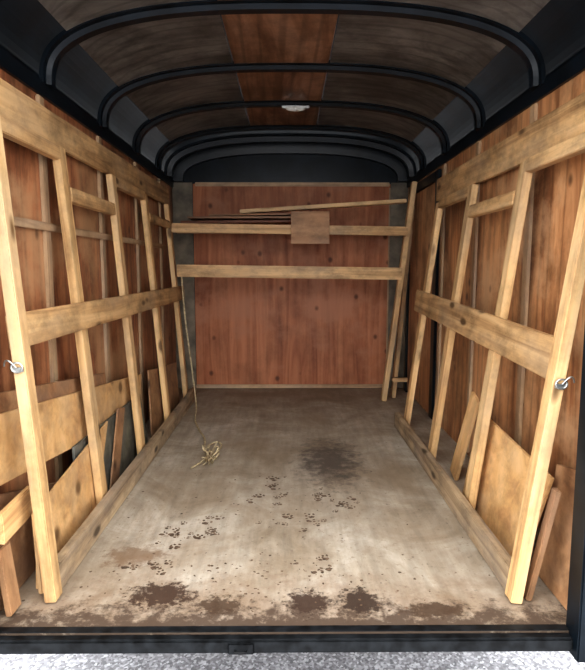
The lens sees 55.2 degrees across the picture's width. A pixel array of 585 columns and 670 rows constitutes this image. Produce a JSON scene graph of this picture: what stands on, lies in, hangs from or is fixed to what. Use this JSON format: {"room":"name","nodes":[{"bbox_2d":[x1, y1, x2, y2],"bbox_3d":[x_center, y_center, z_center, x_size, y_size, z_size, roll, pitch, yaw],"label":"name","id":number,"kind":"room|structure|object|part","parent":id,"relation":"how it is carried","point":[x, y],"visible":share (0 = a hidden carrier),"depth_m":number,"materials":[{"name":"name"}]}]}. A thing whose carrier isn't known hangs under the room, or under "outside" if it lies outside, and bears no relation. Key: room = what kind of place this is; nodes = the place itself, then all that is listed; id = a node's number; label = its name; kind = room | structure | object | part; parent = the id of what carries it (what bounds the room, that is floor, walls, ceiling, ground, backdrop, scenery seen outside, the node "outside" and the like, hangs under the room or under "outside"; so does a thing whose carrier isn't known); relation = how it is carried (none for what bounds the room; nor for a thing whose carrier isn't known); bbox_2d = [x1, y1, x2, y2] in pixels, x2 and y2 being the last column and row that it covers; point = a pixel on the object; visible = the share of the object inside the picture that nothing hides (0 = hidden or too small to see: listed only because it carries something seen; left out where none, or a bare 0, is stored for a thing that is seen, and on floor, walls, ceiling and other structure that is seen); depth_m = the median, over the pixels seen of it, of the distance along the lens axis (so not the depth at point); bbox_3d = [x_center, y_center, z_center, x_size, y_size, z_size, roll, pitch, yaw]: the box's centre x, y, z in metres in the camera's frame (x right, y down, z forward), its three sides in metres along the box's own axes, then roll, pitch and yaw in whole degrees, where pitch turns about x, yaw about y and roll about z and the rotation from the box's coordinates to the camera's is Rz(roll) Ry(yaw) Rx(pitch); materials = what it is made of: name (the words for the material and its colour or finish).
{"room":"cargo trailer interior","nodes":[
{"label":"cargo trailer interior","id":0,"kind":"room"},
{"bbox_2d":[0,68,176,493],"bbox_3d":[-0.939,-0.199,2.942,0.030,1.696,3.105,0,7,0],"label":"wall","id":1,"kind":"structure","parent":0,"point":[22,163],"depth_m":2.37,"materials":[{"name":"brown wood"}]},
{"bbox_2d":[0,48,173,187],"bbox_3d":[-0.918,-0.992,2.833,0.012,0.055,3.075,0,7,0],"label":"trim","id":2,"kind":"structure","parent":1,"relation":"attached to","point":[10,65],"depth_m":2.28,"materials":[{"name":"black paint"}]},
{"bbox_2d":[13,94,165,481],"bbox_3d":[-0.911,-0.162,2.768,0.022,1.565,2.650,0,7,0],"label":"framing","id":3,"kind":"object","parent":1,"relation":"attached to","point":[45,225],"visible":0.48,"depth_m":2.56,"materials":[{"name":"beige wood"}]},
{"bbox_2d":[0,633,572,653],"bbox_3d":[-0.030,0.823,1.493,1.552,0.040,0.030,0,7,0],"label":"sill","id":4,"kind":"structure","parent":1,"relation":"attached to","point":[445,642],"depth_m":1.48,"materials":[{"name":"black metal"}]},
{"bbox_2d":[227,643,253,654],"bbox_3d":[-0.136,0.827,1.475,0.070,0.032,0.006,0,7,0],"label":"latch plate","id":5,"kind":"object","parent":4,"relation":"attached to","point":[239,647],"visible":0.98,"depth_m":1.47,"materials":[{"name":"black metal"}]},
{"bbox_2d":[0,624,568,633],"bbox_3d":[-0.030,0.794,1.513,1.552,0.004,0.024,0,7,0],"label":"sill lip","id":6,"kind":"object","parent":4,"relation":"on","point":[507,627],"depth_m":1.51,"materials":[{"name":"black metal"}]},
{"bbox_2d":[181,233,239,233],"bbox_3d":[-0.015,-0.794,4.236,1.720,0.060,0.030,0,7,0],"label":"crossbar","id":7,"kind":"object","parent":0,"point":[181,233],"depth_m":4.22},
{"bbox_2d":[234,650,247,653],"bbox_3d":[-0.136,0.830,1.464,0.036,0.011,0.018,0,7,0],"label":"loop","id":8,"kind":"object","parent":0,"point":[235,651],"depth_m":1.46,"materials":[{"name":"black metal"}]},
{"bbox_2d":[0,388,568,635],"bbox_3d":[-0.004,0.629,3.034,1.840,0.030,3.075,0,7,0],"label":"floor","id":9,"kind":"structure","parent":0,"point":[315,439],"depth_m":2.02,"materials":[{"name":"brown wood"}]},
{"bbox_2d":[0,362,178,616],"bbox_3d":[-0.806,0.333,2.721,0.112,0.627,2.462,0,7,0],"label":"scraps","id":10,"kind":"object","parent":9,"relation":"on","point":[60,403],"visible":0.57,"depth_m":1.96,"materials":[{"name":"brown wood"}]},
{"bbox_2d":[0,78,196,602],"bbox_3d":[-0.798,-0.128,2.778,0.205,1.532,2.680,0,7,0],"label":"rack","id":11,"kind":"object","parent":9,"relation":"on","point":[24,121],"visible":0.99,"depth_m":2.09,"materials":[{"name":"brown wood"}]},
{"bbox_2d":[3,360,23,373],"bbox_3d":[-0.761,0.086,1.525,0.055,0.040,0.018,0,7,0],"label":"ring","id":12,"kind":"object","parent":11,"relation":"attached to","point":[14,369],"visible":1,"depth_m":1.52,"materials":[{"name":"silver metal"}]},
{"bbox_3d":[-0.888,-0.831,2.693,0.024,0.116,2.680,0,7,0],"label":"rail","id":13,"kind":"part","parent":11,"relation":"part of","materials":[{"name":"brown wood"}]},
{"bbox_3d":[-0.793,-0.159,2.830,0.021,0.100,2.570,-4,7,0],"label":"rail","id":14,"kind":"part","parent":11,"relation":"part of","materials":[{"name":"brown wood"}]},
{"bbox_3d":[-0.724,0.581,2.933,0.033,0.088,2.542,0,7,0],"label":"rail","id":15,"kind":"part","parent":11,"relation":"part of","materials":[{"name":"brown wood"}]},
{"bbox_2d":[22,471,537,617],"bbox_3d":[-0.031,0.722,2.129,2.191,0.001,1.143,0,7,0],"label":"print","id":16,"kind":"object","parent":9,"relation":"on","point":[272,479],"visible":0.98,"depth_m":2.02},
{"bbox_2d":[196,384,382,387],"bbox_3d":[-0.006,0.414,4.536,1.540,0.030,0.015,0,7,0],"label":"batten","id":17,"kind":"object","parent":9,"relation":"on","point":[197,385],"visible":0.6,"depth_m":4.53,"materials":[{"name":"brown wood"}]},
{"bbox_2d":[381,181,416,400],"bbox_3d":[0.760,-0.297,4.019,0.219,1.568,0.060,0,7,0],"label":"stud","id":18,"kind":"object","parent":9,"relation":"on","point":[413,185],"visible":1,"depth_m":4.00,"materials":[{"name":"brown wood"}]},
{"bbox_2d":[171,223,407,235],"bbox_3d":[-0.014,-0.732,3.887,1.636,0.082,0.035,0,7,-2],"label":"wooden crossbar","id":19,"kind":"object","parent":18,"relation":"attached to","point":[175,227],"visible":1,"depth_m":3.87,"materials":[{"name":"brown wood"}]},
{"bbox_2d":[180,220,290,223],"bbox_3d":[-0.263,-0.817,4.060,1.060,0.024,0.200,0,7,1],"label":"wooden plank","id":20,"kind":"object","parent":19,"relation":"on","point":[204,221],"visible":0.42,"depth_m":3.97,"materials":[{"name":"brown wood"}]},
{"bbox_2d":[187,216,290,220],"bbox_3d":[-0.258,-0.833,4.008,0.950,0.013,0.240,0,7,0],"label":"wooden plank","id":21,"kind":"object","parent":19,"relation":"on","point":[194,218],"depth_m":3.92,"materials":[{"name":"brown wood"}]},
{"bbox_2d":[209,213,290,215],"bbox_3d":[-0.297,-0.846,3.960,0.571,0.011,0.140,0,7,3],"label":"wooden plank","id":22,"kind":"object","parent":19,"relation":"on","point":[267,214],"visible":0.68,"depth_m":3.90,"materials":[{"name":"brown wood"}]},
{"bbox_2d":[240,199,406,213],"bbox_3d":[0.217,-0.916,3.994,1.182,0.106,0.090,0,7,-2],"label":"wooden plank","id":23,"kind":"object","parent":22,"relation":"on","point":[395,201],"visible":0.95,"depth_m":3.96,"materials":[{"name":"brown wood"}]},
{"bbox_2d":[291,211,329,243],"bbox_3d":[0.121,-0.736,3.841,0.265,0.220,0.010,0,7,0],"label":"plywood offcut","id":24,"kind":"object","parent":19,"relation":"attached to","point":[307,227],"visible":1,"depth_m":3.84,"materials":[{"name":"brown wood"}]},
{"bbox_2d":[177,264,401,279],"bbox_3d":[-0.017,-0.440,3.921,1.571,0.085,0.036,1,7,-2],"label":"crossbar","id":25,"kind":"object","parent":18,"relation":"attached to","point":[230,271],"visible":1,"depth_m":3.90,"materials":[{"name":"brown wood"}]},
{"bbox_2d":[181,277,221,468],"bbox_3d":[-0.543,0.122,3.310,0.184,0.909,1.321,-1,7,-12],"label":"rope","id":26,"kind":"object","parent":25,"relation":"hanging from","point":[211,456],"visible":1,"depth_m":3.12,"materials":[{"name":"beige fabric"}]},
{"bbox_2d":[392,377,407,381],"bbox_3d":[0.773,0.322,4.043,0.110,0.030,0.030,0,7,0],"label":"wooden block","id":27,"kind":"object","parent":18,"relation":"attached to","point":[394,379],"visible":1,"depth_m":4.03,"materials":[{"name":"brown wood"}]},
{"bbox_2d":[391,205,414,397],"bbox_3d":[0.812,-0.234,4.128,0.139,1.417,0.050,0,7,0],"label":"stud","id":28,"kind":"object","parent":9,"relation":"on","point":[404,289],"visible":0.69,"depth_m":4.12,"materials":[{"name":"brown wood"}]},
{"bbox_2d":[394,92,584,603],"bbox_3d":[0.762,-0.073,2.460,0.276,1.499,2.010,0,7,0],"label":"rack","id":29,"kind":"object","parent":9,"relation":"on","point":[558,136],"visible":0.99,"depth_m":2.05,"materials":[{"name":"brown wood"}]},
{"bbox_3d":[0.652,0.625,2.559,0.033,0.088,1.797,0,7,0],"label":"rail","id":30,"kind":"part","parent":29,"relation":"part of","materials":[{"name":"brown wood"}]},
{"bbox_3d":[0.750,-0.067,2.463,0.021,0.125,1.826,7,9,-1],"label":"rail","id":31,"kind":"part","parent":29,"relation":"part of","materials":[{"name":"brown wood"}]},
{"bbox_3d":[0.888,-0.753,2.380,0.024,0.130,2.010,0,7,0],"label":"rail","id":32,"kind":"part","parent":29,"relation":"part of","materials":[{"name":"brown wood"}]},
{"bbox_2d":[554,376,574,389],"bbox_3d":[0.744,0.131,1.528,0.055,0.040,0.018,0,7,0],"label":"ring","id":33,"kind":"object","parent":29,"relation":"attached to","point":[562,386],"visible":1,"depth_m":1.53,"materials":[{"name":"silver metal"}]},
{"bbox_2d":[450,391,575,609],"bbox_3d":[0.752,0.517,2.096,0.148,0.432,1.107,0,7,0],"label":"scraps","id":34,"kind":"object","parent":9,"relation":"on","point":[505,466],"visible":0.73,"depth_m":1.89,"materials":[{"name":"brown wood"}]},
{"bbox_2d":[0,0,584,172],"bbox_3d":[-0.004,-1.160,2.830,1.840,0.300,3.095,0,7,0],"label":"ceiling","id":35,"kind":"structure","parent":0,"point":[27,28],"depth_m":2.28,"materials":[{"name":"black paint"}]},
{"bbox_2d":[38,0,200,30],"bbox_3d":[-0.537,-1.108,1.742,0.535,0.107,0.570,0,7,0],"label":"board","id":36,"kind":"object","parent":35,"relation":"attached to","point":[69,13],"visible":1,"depth_m":1.94,"materials":[{"name":"brown wood"}]},
{"bbox_2d":[79,15,232,86],"bbox_3d":[-0.542,-1.181,2.352,0.535,0.107,0.580,0,7,0],"label":"board","id":37,"kind":"object","parent":35,"relation":"attached to","point":[125,54],"visible":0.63,"depth_m":2.32,"materials":[{"name":"brown wood"}]},
{"bbox_2d":[127,73,242,119],"bbox_3d":[-0.547,-1.253,2.953,0.535,0.107,0.550,0,7,0],"label":"board","id":38,"kind":"object","parent":35,"relation":"attached to","point":[154,100],"visible":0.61,"depth_m":2.94,"materials":[{"name":"brown wood"}]},
{"bbox_2d":[156,108,248,140],"bbox_3d":[-0.552,-1.321,3.519,0.535,0.107,0.510,0,7,0],"label":"board","id":39,"kind":"object","parent":35,"relation":"attached to","point":[172,129],"visible":0.63,"depth_m":3.52,"materials":[{"name":"brown wood"}]},
{"bbox_2d":[221,14,337,63],"bbox_3d":[-0.050,-1.234,2.350,0.440,0.005,0.580,0,7,0],"label":"board","id":40,"kind":"object","parent":35,"relation":"attached to","point":[252,38],"visible":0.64,"depth_m":2.31,"materials":[{"name":"brown wood"}]},
{"bbox_2d":[237,72,326,100],"bbox_3d":[-0.055,-1.306,2.950,0.440,0.005,0.550,0,7,0],"label":"board","id":41,"kind":"object","parent":35,"relation":"attached to","point":[255,86],"visible":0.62,"depth_m":2.93,"materials":[{"name":"brown wood"}]},
{"bbox_2d":[246,107,319,125],"bbox_3d":[-0.059,-1.374,3.516,0.440,0.005,0.510,0,7,0],"label":"board","id":42,"kind":"object","parent":35,"relation":"attached to","point":[267,115],"visible":0.63,"depth_m":3.53,"materials":[{"name":"brown wood"}]},
{"bbox_2d":[170,143,409,181],"bbox_3d":[-0.016,-1.333,4.302,1.832,0.299,0.080,0,7,0],"label":"rib","id":43,"kind":"object","parent":35,"relation":"attached to","point":[195,158],"visible":0.8,"depth_m":4.28,"materials":[{"name":"black paint"}]},
{"bbox_2d":[164,133,416,177],"bbox_3d":[-0.014,-1.308,4.094,1.832,0.298,0.100,0,7,0],"label":"rib","id":44,"kind":"object","parent":35,"relation":"attached to","point":[191,148],"visible":1,"depth_m":4.06,"materials":[{"name":"black paint"}]},
{"bbox_2d":[132,99,449,154],"bbox_3d":[-0.007,-1.209,3.260,1.832,0.297,0.100,0,7,0],"label":"rib","id":45,"kind":"object","parent":35,"relation":"attached to","point":[148,124],"visible":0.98,"depth_m":3.22,"materials":[{"name":"black paint"}]},
{"bbox_2d":[155,124,426,170],"bbox_3d":[-0.012,-1.274,3.806,1.832,0.297,0.100,0,7,0],"label":"rib","id":46,"kind":"object","parent":35,"relation":"attached to","point":[167,146],"visible":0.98,"depth_m":3.77,"materials":[{"name":"black paint"}]},
{"bbox_2d":[97,60,485,130],"bbox_3d":[-0.002,-1.139,2.674,1.832,0.297,0.100,0,7,0],"label":"rib","id":47,"kind":"object","parent":35,"relation":"attached to","point":[468,96],"visible":0.98,"depth_m":2.64,"materials":[{"name":"black paint"}]},
{"bbox_2d":[39,0,545,91],"bbox_3d":[0.003,-1.065,2.058,1.832,0.297,0.100,0,7,0],"label":"rib","id":48,"kind":"object","parent":35,"relation":"attached to","point":[62,43],"visible":1,"depth_m":2.02,"materials":[{"name":"black paint"}]},
{"bbox_2d":[282,105,309,111],"bbox_3d":[0.018,-1.307,3.235,0.160,0.032,0.035,0,7,0],"label":"ceiling light","id":49,"kind":"object","parent":35,"relation":"attached to","point":[293,108],"depth_m":3.22,"materials":[{"name":"white plastic"}]},
{"bbox_2d":[317,108,425,141],"bbox_3d":[0.483,-1.323,3.527,0.635,0.110,0.510,0,7,0],"label":"board","id":50,"kind":"object","parent":35,"relation":"attached to","point":[408,129],"visible":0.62,"depth_m":3.53,"materials":[{"name":"brown wood"}]},
{"bbox_2d":[322,73,455,120],"bbox_3d":[0.487,-1.256,2.961,0.635,0.110,0.550,0,7,0],"label":"board","id":51,"kind":"object","parent":35,"relation":"attached to","point":[426,100],"visible":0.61,"depth_m":2.95,"materials":[{"name":"brown wood"}]},
{"bbox_2d":[330,14,505,87],"bbox_3d":[0.492,-1.184,2.360,0.635,0.110,0.580,0,7,0],"label":"board","id":52,"kind":"object","parent":35,"relation":"attached to","point":[455,54],"visible":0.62,"depth_m":2.33,"materials":[{"name":"brown wood"}]},
{"bbox_2d":[375,0,549,31],"bbox_3d":[0.497,-1.111,1.750,0.635,0.110,0.570,0,7,0],"label":"board","id":53,"kind":"object","parent":35,"relation":"attached to","point":[514,14],"visible":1,"depth_m":1.94,"materials":[{"name":"brown wood"}]},
{"bbox_2d":[184,154,406,387],"bbox_3d":[-0.016,-0.557,4.449,1.840,2.050,0.042,0,7,0],"label":"wall","id":54,"kind":"structure","parent":0,"point":[248,330],"depth_m":4.45,"materials":[{"name":"brown wood"}]},
{"bbox_2d":[172,182,195,387],"bbox_3d":[-0.858,-0.376,4.451,0.155,1.630,0.008,0,7,0],"label":"panel","id":55,"kind":"object","parent":54,"relation":"attached to","point":[182,199],"visible":0.64,"depth_m":4.42,"materials":[{"name":"grey metal"}]},
{"bbox_2d":[195,182,389,186],"bbox_3d":[-0.001,-1.170,4.349,1.510,0.030,0.012,0,7,0],"label":"batten","id":56,"kind":"object","parent":54,"relation":"attached to","point":[366,184],"visible":1,"depth_m":4.34,"materials":[{"name":"brown wood"}]},
{"bbox_2d":[386,188,390,355],"bbox_3d":[0.759,-0.376,4.450,0.012,1.550,0.008,0,7,0],"label":"batten","id":57,"kind":"object","parent":54,"relation":"attached to","point":[389,188],"visible":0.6,"depth_m":4.45,"materials":[{"name":"brown wood"}]},
{"bbox_2d":[388,183,407,387],"bbox_3d":[0.837,-0.378,4.465,0.135,1.630,0.008,0,7,0],"label":"panel","id":58,"kind":"object","parent":54,"relation":"attached to","point":[398,212],"visible":0.43,"depth_m":4.43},
{"bbox_2d":[404,71,584,528],"bbox_3d":[0.931,-0.201,2.957,0.030,1.696,3.105,0,7,0],"label":"wall","id":59,"kind":"structure","parent":0,"point":[557,187],"depth_m":2.20,"materials":[{"name":"brown wood"}]},
{"bbox_2d":[404,188,409,391],"bbox_3d":[0.895,-0.332,4.329,0.019,1.568,0.060,0,7,0],"label":"door frame","id":60,"kind":"structure","parent":59,"relation":"attached to","point":[407,292],"depth_m":4.35,"materials":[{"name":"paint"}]},
{"bbox_2d":[407,184,434,411],"bbox_3d":[0.902,-0.260,3.944,0.011,1.480,0.700,0,7,0],"label":"leaf","id":61,"kind":"object","parent":59,"relation":"attached to","point":[424,203],"visible":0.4,"depth_m":3.90,"materials":[{"name":"brown wood"}]},
{"bbox_2d":[416,171,435,192],"bbox_3d":[0.898,-1.035,3.852,0.019,0.060,0.720,0,7,0],"label":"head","id":62,"kind":"object","parent":59,"relation":"attached to","point":[430,179],"visible":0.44,"depth_m":3.72},
{"bbox_2d":[428,169,441,418],"bbox_3d":[0.901,-0.239,3.544,0.019,1.568,0.080,0,7,0],"label":"door frame","id":63,"kind":"structure","parent":59,"relation":"attached to","point":[438,175],"depth_m":3.55,"materials":[{"name":"black paint"}]},
{"bbox_2d":[435,103,537,452],"bbox_3d":[0.913,-0.133,2.519,0.014,1.565,1.865,0,7,0],"label":"framing","id":64,"kind":"object","parent":59,"relation":"attached to","point":[534,108],"visible":0.69,"depth_m":2.26,"materials":[{"name":"brown wood"}]},
{"bbox_2d":[407,50,584,187],"bbox_3d":[0.910,-0.994,2.847,0.012,0.055,3.075,0,7,0],"label":"trim","id":65,"kind":"structure","parent":59,"relation":"attached to","point":[576,66],"depth_m":2.28,"materials":[{"name":"black paint"}]},
{"bbox_2d":[566,328,584,661],"bbox_3d":[0.852,-0.009,1.401,0.213,1.746,0.070,0,7,0],"label":"trim","id":66,"kind":"structure","parent":59,"relation":"attached to","point":[575,619],"depth_m":1.46,"materials":[{"name":"black paint"}]},
{"label":"outside","id":67,"kind":"structure","parent":0,"visible":0},
{"bbox_2d":[0,651,584,669],"bbox_3d":[-0.016,1.212,2.159,24.000,0.080,24.000,0,7,0],"label":"ground","id":68,"kind":"structure","parent":67,"point":[512,660],"depth_m":2.04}
]}

